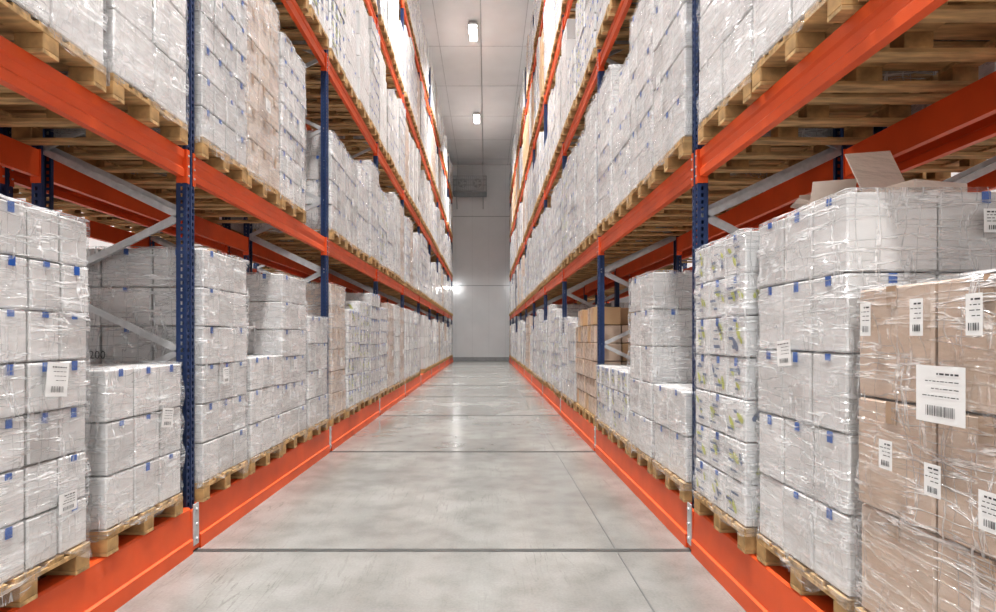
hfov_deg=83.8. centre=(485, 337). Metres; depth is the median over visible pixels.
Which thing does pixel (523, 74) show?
load
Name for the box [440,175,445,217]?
load
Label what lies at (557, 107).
load
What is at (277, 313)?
load
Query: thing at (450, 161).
load
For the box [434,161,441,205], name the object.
load
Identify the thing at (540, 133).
load
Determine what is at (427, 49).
load
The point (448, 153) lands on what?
load
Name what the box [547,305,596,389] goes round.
load
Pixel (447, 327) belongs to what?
load
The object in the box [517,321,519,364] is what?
load
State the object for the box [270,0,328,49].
load
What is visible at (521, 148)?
load
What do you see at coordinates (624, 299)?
wall
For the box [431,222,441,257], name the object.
load
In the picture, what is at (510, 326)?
load
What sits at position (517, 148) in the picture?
load
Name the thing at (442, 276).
load
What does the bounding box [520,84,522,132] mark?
load
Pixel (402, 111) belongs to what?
load
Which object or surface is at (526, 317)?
load
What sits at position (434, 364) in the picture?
load
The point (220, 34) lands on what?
load
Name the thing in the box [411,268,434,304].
load
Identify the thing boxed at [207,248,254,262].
load
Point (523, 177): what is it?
load
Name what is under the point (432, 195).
load
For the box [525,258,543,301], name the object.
load
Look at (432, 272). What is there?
load
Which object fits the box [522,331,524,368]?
load
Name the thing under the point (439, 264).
load
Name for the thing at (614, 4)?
load
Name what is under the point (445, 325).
load
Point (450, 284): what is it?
load
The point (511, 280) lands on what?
load
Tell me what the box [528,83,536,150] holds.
load
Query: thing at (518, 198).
load
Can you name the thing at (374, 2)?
load
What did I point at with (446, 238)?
load
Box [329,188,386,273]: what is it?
load
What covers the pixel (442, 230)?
load
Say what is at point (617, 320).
load
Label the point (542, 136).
load
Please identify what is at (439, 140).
load
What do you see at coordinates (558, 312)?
load
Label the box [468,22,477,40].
ceiling lamp
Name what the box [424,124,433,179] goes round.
load
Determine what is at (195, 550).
joint
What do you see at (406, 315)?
load
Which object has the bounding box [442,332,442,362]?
load
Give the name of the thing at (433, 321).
load
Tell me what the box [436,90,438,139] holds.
load
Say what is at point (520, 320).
load
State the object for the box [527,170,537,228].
load
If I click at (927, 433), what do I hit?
load
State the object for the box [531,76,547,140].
load
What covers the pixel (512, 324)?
load
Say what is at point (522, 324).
load
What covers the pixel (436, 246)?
load
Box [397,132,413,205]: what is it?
load
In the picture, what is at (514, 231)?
load
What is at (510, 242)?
load
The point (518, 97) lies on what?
load
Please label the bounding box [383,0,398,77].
load
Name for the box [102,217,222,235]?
load
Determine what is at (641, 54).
load
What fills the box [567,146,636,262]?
load
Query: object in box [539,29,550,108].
load
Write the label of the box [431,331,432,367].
load
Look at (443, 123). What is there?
load
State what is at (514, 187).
load
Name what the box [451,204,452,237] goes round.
load
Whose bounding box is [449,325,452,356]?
load
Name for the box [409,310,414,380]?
load
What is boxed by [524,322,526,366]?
load
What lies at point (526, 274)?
load
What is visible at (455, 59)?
ceiling
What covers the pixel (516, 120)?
load
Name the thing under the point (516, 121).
load
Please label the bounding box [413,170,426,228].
load
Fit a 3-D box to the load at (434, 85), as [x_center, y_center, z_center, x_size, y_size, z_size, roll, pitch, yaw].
[-2.753,-9.947,23.486,1.215,1.692,0.806,0,0,0]
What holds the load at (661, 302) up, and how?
on the rack at (965, 118)
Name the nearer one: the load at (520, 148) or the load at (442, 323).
the load at (520, 148)
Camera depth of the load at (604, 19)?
7.25 m
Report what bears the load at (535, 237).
on the rack at (965, 118)
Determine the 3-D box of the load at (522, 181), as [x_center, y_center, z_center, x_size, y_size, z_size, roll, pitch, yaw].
[2.094,-7.282,23.495,1.238,1.522,0.809,0,0,0]
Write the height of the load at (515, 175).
1.844 m
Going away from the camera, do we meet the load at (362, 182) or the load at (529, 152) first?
the load at (362, 182)
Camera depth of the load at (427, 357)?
20.79 m
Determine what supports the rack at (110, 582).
on the floor
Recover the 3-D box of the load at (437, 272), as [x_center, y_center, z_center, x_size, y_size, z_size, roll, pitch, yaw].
[-2.738,-2.152,25.213,1.238,1.522,0.809,0,0,0]
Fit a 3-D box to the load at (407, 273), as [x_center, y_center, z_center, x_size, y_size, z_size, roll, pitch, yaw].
[-2.763,-2.343,15.434,1.270,1.904,0.854,0,0,0]
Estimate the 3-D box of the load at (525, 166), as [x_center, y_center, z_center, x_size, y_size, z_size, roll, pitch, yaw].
[2.095,-7.443,21.608,1.237,1.844,0.800,0,0,0]
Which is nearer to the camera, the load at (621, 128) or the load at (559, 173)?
the load at (621, 128)
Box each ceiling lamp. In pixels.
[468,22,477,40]
[473,113,479,122]
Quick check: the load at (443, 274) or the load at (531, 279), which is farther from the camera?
the load at (443, 274)
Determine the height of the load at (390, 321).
2.045 m
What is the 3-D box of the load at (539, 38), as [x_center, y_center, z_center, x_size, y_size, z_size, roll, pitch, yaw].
[2.110,-7.567,16.295,1.236,2.092,0.809,0,0,0]
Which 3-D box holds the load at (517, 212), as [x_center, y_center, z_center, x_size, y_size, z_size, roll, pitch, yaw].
[2.123,-4.997,27.095,1.236,2.092,0.809,0,0,0]
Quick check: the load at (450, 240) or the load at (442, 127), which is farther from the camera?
the load at (450, 240)
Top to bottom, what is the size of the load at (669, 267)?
1.072 m
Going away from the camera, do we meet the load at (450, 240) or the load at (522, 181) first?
the load at (522, 181)
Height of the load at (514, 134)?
1.692 m
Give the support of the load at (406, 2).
on the rack at (110, 582)
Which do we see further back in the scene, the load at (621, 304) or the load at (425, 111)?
the load at (425, 111)
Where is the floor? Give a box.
[37,361,833,611]
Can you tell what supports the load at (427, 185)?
on the rack at (110, 582)
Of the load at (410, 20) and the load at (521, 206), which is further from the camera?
the load at (521, 206)
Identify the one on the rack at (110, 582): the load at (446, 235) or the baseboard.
the load at (446, 235)
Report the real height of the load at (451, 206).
1.862 m
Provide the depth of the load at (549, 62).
13.66 m
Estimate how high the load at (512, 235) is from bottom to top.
1.882 m
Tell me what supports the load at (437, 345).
on the rack at (110, 582)
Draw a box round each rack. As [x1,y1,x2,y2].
[0,0,452,611]
[509,0,995,611]
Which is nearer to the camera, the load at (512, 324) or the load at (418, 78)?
the load at (418, 78)
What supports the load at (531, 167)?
on the rack at (965, 118)
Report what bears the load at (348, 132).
on the rack at (110, 582)
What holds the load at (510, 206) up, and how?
on the rack at (965, 118)
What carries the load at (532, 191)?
on the rack at (965, 118)
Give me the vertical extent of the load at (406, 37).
1.942 m
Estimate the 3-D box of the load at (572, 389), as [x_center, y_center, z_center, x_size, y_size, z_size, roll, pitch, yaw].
[2.114,0.487,9.957,1.274,1.544,0.881,0,0,0]
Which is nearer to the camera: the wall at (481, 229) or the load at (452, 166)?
the load at (452, 166)
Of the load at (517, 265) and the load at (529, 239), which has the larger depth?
the load at (517, 265)
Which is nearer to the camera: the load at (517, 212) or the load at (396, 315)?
the load at (396, 315)
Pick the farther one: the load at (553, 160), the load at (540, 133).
the load at (540, 133)
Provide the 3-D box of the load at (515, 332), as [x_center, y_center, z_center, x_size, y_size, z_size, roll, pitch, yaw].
[2.117,0.498,28.817,1.238,1.522,0.809,0,0,0]
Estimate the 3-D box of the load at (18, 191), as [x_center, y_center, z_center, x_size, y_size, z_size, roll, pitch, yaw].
[-4.205,-2.237,5.488,1.215,1.692,0.806,0,0,0]
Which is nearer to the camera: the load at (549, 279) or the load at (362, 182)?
the load at (362, 182)
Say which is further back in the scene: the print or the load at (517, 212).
the load at (517, 212)
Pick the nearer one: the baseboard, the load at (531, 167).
the load at (531, 167)
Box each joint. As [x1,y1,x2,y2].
[193,377,690,551]
[502,364,654,611]
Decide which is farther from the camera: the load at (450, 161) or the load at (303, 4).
the load at (450, 161)
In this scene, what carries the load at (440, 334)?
on the rack at (110, 582)
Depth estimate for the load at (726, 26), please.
3.58 m
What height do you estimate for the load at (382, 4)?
1.522 m
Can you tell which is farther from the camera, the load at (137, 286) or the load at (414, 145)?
the load at (414, 145)
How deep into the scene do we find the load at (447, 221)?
32.03 m
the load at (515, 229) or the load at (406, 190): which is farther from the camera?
the load at (515, 229)
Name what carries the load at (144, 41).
on the rack at (110, 582)
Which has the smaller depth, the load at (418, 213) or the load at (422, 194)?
the load at (418, 213)
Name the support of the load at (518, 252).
on the rack at (965, 118)
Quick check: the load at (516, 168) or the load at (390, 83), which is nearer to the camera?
the load at (390, 83)
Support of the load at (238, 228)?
on the rack at (110, 582)
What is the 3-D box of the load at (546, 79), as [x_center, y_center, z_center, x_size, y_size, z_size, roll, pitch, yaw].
[2.122,-7.567,14.414,1.236,2.092,0.809,0,0,0]
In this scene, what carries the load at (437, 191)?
on the rack at (110, 582)
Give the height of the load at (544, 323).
1.715 m
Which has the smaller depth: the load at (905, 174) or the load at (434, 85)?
the load at (905, 174)
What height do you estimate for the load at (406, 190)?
2.023 m
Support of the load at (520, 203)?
on the rack at (965, 118)
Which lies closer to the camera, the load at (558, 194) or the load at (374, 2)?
the load at (374, 2)
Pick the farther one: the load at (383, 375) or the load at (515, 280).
the load at (515, 280)
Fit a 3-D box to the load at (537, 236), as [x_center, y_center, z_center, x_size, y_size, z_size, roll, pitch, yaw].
[2.121,-2.343,16.290,1.267,1.903,0.856,0,0,0]
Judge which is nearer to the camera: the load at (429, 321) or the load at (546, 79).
the load at (546, 79)
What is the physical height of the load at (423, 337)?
2.042 m
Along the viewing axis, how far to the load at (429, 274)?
21.56 m
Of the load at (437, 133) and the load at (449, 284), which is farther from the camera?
the load at (449, 284)
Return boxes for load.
[0,0,105,92]
[0,0,187,144]
[0,194,89,607]
[9,184,79,205]
[46,0,247,183]
[46,198,131,222]
[67,246,248,501]
[78,361,182,556]
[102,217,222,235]
[131,0,280,205]
[159,217,246,247]
[181,34,306,222]
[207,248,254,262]
[224,316,282,474]
[241,272,307,454]
[250,130,346,247]
[259,264,288,273]
[268,0,308,12]
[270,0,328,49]
[279,152,357,255]
[283,274,313,281]
[293,0,345,83]
[296,161,368,262]
[301,315,328,439]
[303,283,346,426]
[305,0,357,105]
[305,0,369,125]
[309,16,379,141]
[312,159,379,268]
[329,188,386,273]
[335,50,386,157]
[341,309,359,417]
[342,200,394,278]
[344,301,369,409]
[345,293,379,404]
[347,91,394,169]
[350,192,400,281]
[359,204,404,284]
[363,0,377,14]
[366,0,387,41]
[368,217,410,288]
[378,89,398,179]
[378,218,412,290]
[378,307,387,398]
[379,99,405,189]
[379,123,408,198]
[380,0,394,60]
[380,303,394,393]
[381,238,416,293]
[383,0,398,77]
[386,21,403,92]
[387,233,420,295]
[390,304,400,390]
[393,234,424,297]
[394,25,409,108]
[394,308,404,385]
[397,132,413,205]
[397,239,426,298]
[399,0,409,18]
[399,0,412,34]
[399,139,417,212]
[399,249,428,300]
[404,148,420,217]
[404,253,430,301]
[404,309,409,383]
[404,323,416,377]
[405,189,423,224]
[406,37,414,120]
[406,61,417,130]
[407,0,416,49]
[407,263,433,303]
[408,72,419,140]
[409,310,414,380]
[411,81,424,150]
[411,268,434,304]
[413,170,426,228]
[413,179,428,233]
[413,262,437,305]
[413,313,420,376]
[414,0,419,62]
[414,13,423,77]
[415,272,438,306]
[416,181,431,237]
[420,116,430,172]
[420,263,440,308]
[420,315,426,372]
[421,133,429,165]
[422,24,425,88]
[422,104,426,158]
[422,269,443,309]
[424,38,428,98]
[424,62,433,117]
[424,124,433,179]
[424,191,433,241]
[424,274,444,310]
[426,136,435,185]
[426,316,428,370]
[427,202,435,245]
[427,207,437,248]
[427,207,438,251]
[427,277,445,311]
[428,320,431,369]
[429,208,439,254]
[429,275,446,312]
[431,142,436,190]
[431,154,438,195]
[431,220,445,261]
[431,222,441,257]
[431,227,443,259]
[431,281,448,313]
[431,319,437,365]
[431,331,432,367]
[432,78,435,125]
[433,154,440,201]
[433,342,435,367]
[434,81,436,132]
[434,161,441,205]
[434,284,449,314]
[435,101,440,147]
[435,167,442,209]
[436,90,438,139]
[436,322,438,364]
[437,116,443,158]
[438,290,451,315]
[438,321,440,363]
[439,323,441,362]
[440,123,444,164]
[440,174,444,213]
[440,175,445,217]
[440,182,447,220]
[440,322,444,361]
[441,146,445,169]
[441,234,448,268]
[441,238,446,266]
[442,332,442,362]
[443,135,447,174]
[444,237,449,272]
[444,244,451,275]
[444,324,446,357]
[444,341,446,360]
[445,197,449,226]
[445,199,451,232]
[445,204,449,230]
[445,206,451,235]
[445,240,450,273]
[447,327,449,358]
[448,153,450,187]
[449,166,452,198]
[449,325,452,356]
[450,161,451,194]
[450,284,450,314]
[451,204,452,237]
[451,287,452,315]
[509,326,510,356]
[510,206,510,235]
[510,242,515,273]
[511,150,514,187]
[511,200,515,230]
[511,280,524,314]
[511,324,517,358]
[512,139,513,178]
[512,193,515,226]
[512,235,513,268]
[512,274,527,312]
[512,284,524,313]
[513,184,514,220]
[513,231,514,266]
[513,325,517,360]
[514,134,515,169]
[514,187,514,217]
[514,280,529,311]
[515,120,516,164]
[515,121,517,158]
[515,175,516,213]
[515,229,519,261]
[515,332,516,361]
[516,111,518,153]
[516,165,522,205]
[516,168,517,209]
[516,220,517,259]
[516,265,517,308]
[517,97,522,147]
[517,159,522,201]
[517,212,523,257]
[517,218,524,254]
[517,264,536,308]
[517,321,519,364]
[519,90,522,139]
[519,148,520,195]
[519,203,524,251]
[519,258,540,305]
[519,270,538,306]
[519,320,524,364]
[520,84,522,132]
[520,148,524,190]
[520,202,523,248]
[521,89,523,125]
[521,145,523,185]
[521,256,542,304]
[521,323,524,366]
[522,68,524,117]
[522,132,524,179]
[522,189,531,241]
[522,276,543,303]
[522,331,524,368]
[524,122,530,172]
[524,181,531,237]
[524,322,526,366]
[525,249,550,300]
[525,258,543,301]
[525,317,527,370]
[526,34,528,98]
[526,111,535,165]
[526,188,535,233]
[527,100,536,158]
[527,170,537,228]
[527,238,552,298]
[527,316,535,372]
[528,32,530,88]
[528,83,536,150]
[529,162,540,224]
[529,239,556,297]
[530,11,533,77]
[530,326,532,374]
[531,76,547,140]
[531,168,543,217]
[531,228,560,295]
[532,24,535,62]
[532,329,534,375]
[533,0,538,49]
[533,159,550,212]
[534,67,547,130]
[534,227,561,293]
[534,316,536,377]
[536,37,547,120]
[536,132,550,205]
[536,225,572,290]
[536,309,547,380]
[537,0,540,34]
[538,215,574,288]
[538,328,545,383]
[539,0,543,18]
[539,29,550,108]
[539,131,556,198]
[542,320,550,386]
[543,0,555,92]
[543,139,561,189]
[543,207,580,284]
[547,0,559,77]
[547,89,561,179]
[547,212,595,281]
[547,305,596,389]
[550,0,561,60]
[550,86,571,169]
[551,187,596,278]
[551,309,587,392]
[554,56,580,157]
[554,316,561,398]
[555,0,575,41]
[555,178,605,273]
[560,19,585,141]
[560,317,577,403]
[561,0,576,14]
[561,164,627,268]
[567,47,593,125]
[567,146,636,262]
[567,321,582,410]
[575,0,605,105]
[575,131,651,255]
[575,310,591,417]
[584,0,630,82]
[584,95,672,247]
[584,307,645,425]
[595,365,629,439]
[596,0,638,49]
[596,64,696,235]
[605,302,630,307]
[609,0,640,12]
[609,367,631,454]
[610,57,734,222]
[627,270,696,473]
[628,0,767,206]
[649,264,685,273]
[651,0,838,183]
[652,382,696,501]
[679,256,691,262]
[693,228,772,553]
[697,0,953,144]
[752,0,995,92]
[756,151,995,611]
[766,172,925,191]
[838,127,995,180]
[854,270,995,611]
[858,0,995,0]
[911,62,995,144]
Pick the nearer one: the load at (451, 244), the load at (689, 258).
the load at (689, 258)
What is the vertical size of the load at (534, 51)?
1.072 m
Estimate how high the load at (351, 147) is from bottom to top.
2.042 m
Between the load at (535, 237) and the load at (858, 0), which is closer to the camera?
the load at (858, 0)
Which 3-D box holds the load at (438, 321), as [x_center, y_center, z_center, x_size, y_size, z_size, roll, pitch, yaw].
[-2.766,0.247,26.242,1.235,2.023,0.800,0,0,0]
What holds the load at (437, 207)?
on the rack at (110, 582)
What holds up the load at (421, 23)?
on the rack at (110, 582)
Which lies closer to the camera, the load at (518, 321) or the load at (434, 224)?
the load at (434, 224)
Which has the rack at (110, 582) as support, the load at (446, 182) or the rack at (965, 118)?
the load at (446, 182)
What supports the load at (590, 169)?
on the rack at (965, 118)
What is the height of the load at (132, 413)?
1.094 m
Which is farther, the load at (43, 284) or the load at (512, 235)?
the load at (512, 235)
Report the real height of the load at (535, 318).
1.904 m
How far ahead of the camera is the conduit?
24.55 m
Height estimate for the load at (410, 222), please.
2.045 m
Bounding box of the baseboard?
[453,357,508,360]
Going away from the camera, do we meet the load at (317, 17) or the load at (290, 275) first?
the load at (317, 17)
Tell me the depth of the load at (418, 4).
18.04 m
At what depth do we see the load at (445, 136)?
30.42 m
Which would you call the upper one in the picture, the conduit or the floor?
the conduit
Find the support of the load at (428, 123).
on the rack at (110, 582)
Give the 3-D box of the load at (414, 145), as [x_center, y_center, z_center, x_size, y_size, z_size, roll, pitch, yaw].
[-2.752,-4.972,17.151,1.239,2.042,0.800,0,0,0]
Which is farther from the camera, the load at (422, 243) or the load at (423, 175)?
the load at (423, 175)
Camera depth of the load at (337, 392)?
8.05 m
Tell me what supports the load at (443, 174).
on the rack at (110, 582)
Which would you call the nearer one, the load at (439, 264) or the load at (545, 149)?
the load at (545, 149)
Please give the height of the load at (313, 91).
1.862 m
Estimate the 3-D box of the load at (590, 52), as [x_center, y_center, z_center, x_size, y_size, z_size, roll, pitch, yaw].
[2.107,-4.997,8.233,1.236,2.092,0.809,0,0,0]
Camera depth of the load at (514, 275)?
30.38 m
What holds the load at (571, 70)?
on the rack at (965, 118)
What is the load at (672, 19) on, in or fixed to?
on the rack at (965, 118)
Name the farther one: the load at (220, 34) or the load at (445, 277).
the load at (445, 277)
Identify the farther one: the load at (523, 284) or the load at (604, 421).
the load at (523, 284)
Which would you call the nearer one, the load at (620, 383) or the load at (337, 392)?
the load at (620, 383)
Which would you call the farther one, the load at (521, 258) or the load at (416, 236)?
the load at (521, 258)
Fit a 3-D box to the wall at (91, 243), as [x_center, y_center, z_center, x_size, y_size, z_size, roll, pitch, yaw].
[-9.100,-5.185,15.750,0.200,13.570,45.500,0,0,0]
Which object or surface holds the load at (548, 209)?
on the rack at (965, 118)
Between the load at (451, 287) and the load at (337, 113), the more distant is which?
the load at (451, 287)
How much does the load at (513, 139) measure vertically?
2.042 m
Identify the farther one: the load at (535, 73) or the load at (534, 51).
the load at (534, 51)
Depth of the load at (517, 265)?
26.71 m
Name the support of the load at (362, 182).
on the rack at (110, 582)
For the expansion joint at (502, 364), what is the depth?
4.60 m
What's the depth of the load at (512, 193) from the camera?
32.08 m
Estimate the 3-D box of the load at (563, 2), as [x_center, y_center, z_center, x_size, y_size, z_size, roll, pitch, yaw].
[2.101,-7.542,10.811,1.239,2.042,0.800,0,0,0]
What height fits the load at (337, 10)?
1.692 m
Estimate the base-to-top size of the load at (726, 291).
1.903 m
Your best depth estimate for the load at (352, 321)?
8.97 m
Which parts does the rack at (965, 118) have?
frame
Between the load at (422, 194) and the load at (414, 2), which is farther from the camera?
the load at (422, 194)
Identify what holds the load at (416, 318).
on the rack at (110, 582)
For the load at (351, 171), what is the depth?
9.05 m
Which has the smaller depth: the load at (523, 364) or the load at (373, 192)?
the load at (373, 192)
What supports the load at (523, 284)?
on the rack at (965, 118)
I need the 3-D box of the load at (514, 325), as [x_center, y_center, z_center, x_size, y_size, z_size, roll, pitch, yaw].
[2.098,0.288,29.837,1.238,1.942,0.803,0,0,0]
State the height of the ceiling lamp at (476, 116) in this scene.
0.186 m
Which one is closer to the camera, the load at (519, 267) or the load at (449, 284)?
the load at (519, 267)
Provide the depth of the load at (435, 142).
24.46 m
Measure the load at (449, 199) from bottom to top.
1.942 m
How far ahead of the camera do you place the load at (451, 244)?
35.21 m
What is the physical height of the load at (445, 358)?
1.072 m
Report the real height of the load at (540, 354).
1.544 m
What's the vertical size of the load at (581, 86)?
1.692 m
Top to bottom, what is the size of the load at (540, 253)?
1.965 m
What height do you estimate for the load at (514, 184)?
1.844 m
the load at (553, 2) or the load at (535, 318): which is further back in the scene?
the load at (535, 318)
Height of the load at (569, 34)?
2.042 m
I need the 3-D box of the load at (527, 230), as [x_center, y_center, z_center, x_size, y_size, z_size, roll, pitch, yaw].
[2.107,-4.963,20.758,1.235,2.023,0.800,0,0,0]
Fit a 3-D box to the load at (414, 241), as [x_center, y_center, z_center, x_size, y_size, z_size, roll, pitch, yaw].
[-2.783,-2.223,17.151,1.262,1.664,0.860,0,0,0]
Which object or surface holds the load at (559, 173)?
on the rack at (965, 118)
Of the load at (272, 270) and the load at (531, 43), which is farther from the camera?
the load at (531, 43)
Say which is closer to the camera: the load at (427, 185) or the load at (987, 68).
the load at (987, 68)
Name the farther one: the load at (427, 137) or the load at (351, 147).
the load at (427, 137)
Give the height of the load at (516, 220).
2.023 m
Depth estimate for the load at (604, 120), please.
7.12 m
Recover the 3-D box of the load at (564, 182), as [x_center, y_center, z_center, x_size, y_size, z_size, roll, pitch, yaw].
[2.125,-2.343,10.813,1.267,1.903,0.856,0,0,0]
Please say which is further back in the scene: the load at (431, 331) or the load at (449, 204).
the load at (449, 204)
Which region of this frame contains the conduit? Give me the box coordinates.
[480,0,482,147]
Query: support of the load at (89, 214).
on the rack at (110, 582)
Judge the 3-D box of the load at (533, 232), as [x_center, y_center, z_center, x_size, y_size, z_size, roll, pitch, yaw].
[2.119,-2.433,18.021,1.273,2.085,0.860,0,0,0]
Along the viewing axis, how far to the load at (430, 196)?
21.62 m
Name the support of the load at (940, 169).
on the rack at (965, 118)
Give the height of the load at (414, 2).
1.942 m
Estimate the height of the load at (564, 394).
1.664 m
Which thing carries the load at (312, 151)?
on the rack at (110, 582)
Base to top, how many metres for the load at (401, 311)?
2.045 m
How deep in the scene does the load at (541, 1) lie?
15.57 m
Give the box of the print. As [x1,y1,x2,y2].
[89,351,104,358]
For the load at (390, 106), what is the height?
1.522 m
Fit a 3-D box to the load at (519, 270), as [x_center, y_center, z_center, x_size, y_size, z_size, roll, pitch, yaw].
[2.127,-2.237,25.211,1.215,1.692,0.806,0,0,0]
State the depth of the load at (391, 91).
13.54 m
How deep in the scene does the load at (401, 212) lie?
14.39 m
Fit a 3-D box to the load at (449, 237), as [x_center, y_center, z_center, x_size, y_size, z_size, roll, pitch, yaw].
[-2.760,-4.982,33.430,1.234,2.062,0.800,0,0,0]
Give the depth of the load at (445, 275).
30.71 m
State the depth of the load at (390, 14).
12.65 m
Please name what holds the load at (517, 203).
on the rack at (965, 118)
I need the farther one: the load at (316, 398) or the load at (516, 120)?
the load at (516, 120)
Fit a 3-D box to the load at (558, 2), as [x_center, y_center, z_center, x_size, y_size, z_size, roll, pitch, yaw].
[2.131,-7.367,11.834,1.215,1.692,0.806,0,0,0]
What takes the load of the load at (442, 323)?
on the rack at (110, 582)
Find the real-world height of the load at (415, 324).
1.715 m
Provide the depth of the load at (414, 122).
17.10 m
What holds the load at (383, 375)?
on the rack at (110, 582)
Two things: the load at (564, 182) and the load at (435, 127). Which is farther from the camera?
the load at (435, 127)
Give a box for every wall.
[17,198,252,267]
[431,165,605,356]
[609,159,995,302]
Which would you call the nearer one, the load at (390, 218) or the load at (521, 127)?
the load at (390, 218)
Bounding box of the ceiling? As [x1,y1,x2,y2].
[419,0,533,164]
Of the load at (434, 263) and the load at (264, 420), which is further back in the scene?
the load at (434, 263)
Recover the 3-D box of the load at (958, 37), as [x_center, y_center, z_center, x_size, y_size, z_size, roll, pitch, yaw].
[2.110,-2.423,2.752,1.280,2.065,0.879,0,0,0]
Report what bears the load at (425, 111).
on the rack at (110, 582)
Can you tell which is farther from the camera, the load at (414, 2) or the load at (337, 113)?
the load at (414, 2)
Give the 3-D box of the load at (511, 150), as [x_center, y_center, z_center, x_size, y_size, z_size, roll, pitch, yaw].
[2.106,-10.147,33.438,1.236,2.092,0.809,0,0,0]
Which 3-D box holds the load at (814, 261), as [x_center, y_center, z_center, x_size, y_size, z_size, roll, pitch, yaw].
[2.136,0.157,2.755,1.268,2.203,0.870,0,0,0]
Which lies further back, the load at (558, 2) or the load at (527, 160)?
the load at (527, 160)
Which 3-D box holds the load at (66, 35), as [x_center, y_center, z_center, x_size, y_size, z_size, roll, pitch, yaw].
[-2.758,-2.423,2.760,1.280,2.065,0.879,0,0,0]
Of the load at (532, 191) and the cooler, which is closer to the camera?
the load at (532, 191)
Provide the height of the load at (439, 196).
2.023 m
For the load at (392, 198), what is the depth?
13.45 m
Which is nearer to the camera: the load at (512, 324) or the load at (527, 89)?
the load at (527, 89)
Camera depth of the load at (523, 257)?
23.12 m
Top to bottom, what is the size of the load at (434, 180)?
2.023 m
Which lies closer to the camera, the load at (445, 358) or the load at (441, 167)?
the load at (441, 167)
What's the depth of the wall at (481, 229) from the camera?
38.50 m
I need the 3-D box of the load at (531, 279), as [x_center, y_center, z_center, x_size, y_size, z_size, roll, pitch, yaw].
[2.106,-2.362,19.037,1.238,1.942,0.803,0,0,0]
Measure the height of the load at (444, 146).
1.072 m
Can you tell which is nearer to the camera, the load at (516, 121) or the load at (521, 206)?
the load at (521, 206)
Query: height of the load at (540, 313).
2.085 m
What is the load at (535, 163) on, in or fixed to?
on the rack at (965, 118)
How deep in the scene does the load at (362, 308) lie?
9.89 m
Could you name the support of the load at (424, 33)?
on the rack at (110, 582)
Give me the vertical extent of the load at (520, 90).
2.042 m
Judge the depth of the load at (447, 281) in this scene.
32.43 m
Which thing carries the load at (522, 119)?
on the rack at (965, 118)
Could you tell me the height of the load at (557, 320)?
1.715 m
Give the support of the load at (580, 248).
on the rack at (965, 118)
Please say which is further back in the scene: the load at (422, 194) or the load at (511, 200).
the load at (511, 200)
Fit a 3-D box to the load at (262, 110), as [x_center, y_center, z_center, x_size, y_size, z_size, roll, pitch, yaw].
[-2.782,-2.413,5.489,1.272,2.045,0.868,0,0,0]
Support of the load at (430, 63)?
on the rack at (110, 582)
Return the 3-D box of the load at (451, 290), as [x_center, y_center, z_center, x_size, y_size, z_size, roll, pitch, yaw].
[-2.780,-2.212,35.160,1.204,1.642,0.800,0,0,0]
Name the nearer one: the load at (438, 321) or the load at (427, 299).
the load at (427, 299)
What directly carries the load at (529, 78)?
on the rack at (965, 118)
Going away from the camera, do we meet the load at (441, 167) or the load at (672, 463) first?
the load at (672, 463)
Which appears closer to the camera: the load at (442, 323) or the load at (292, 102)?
the load at (292, 102)
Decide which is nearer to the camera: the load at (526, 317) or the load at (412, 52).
the load at (412, 52)
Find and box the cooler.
[453,165,486,204]
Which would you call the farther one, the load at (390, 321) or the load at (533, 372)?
the load at (533, 372)
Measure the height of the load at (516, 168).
1.942 m
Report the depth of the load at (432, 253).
26.19 m
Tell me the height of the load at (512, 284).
1.692 m
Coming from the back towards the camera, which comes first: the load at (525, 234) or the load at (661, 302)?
the load at (525, 234)
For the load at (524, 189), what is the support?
on the rack at (965, 118)
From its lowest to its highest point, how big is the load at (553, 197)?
1.965 m
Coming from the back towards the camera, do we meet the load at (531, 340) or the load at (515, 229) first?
the load at (515, 229)
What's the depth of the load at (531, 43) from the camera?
18.88 m
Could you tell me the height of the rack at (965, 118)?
12.380 m
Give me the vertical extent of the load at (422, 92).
2.092 m
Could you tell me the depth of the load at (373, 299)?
10.59 m
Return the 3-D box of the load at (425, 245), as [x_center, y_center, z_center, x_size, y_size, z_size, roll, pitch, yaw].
[-2.742,-2.437,19.902,1.236,2.092,0.809,0,0,0]
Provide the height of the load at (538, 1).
1.072 m
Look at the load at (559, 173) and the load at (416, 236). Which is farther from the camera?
the load at (416, 236)
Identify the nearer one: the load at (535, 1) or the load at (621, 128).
the load at (621, 128)
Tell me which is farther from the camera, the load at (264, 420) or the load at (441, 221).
the load at (441, 221)
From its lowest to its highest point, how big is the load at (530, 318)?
2.023 m
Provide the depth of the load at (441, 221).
28.83 m

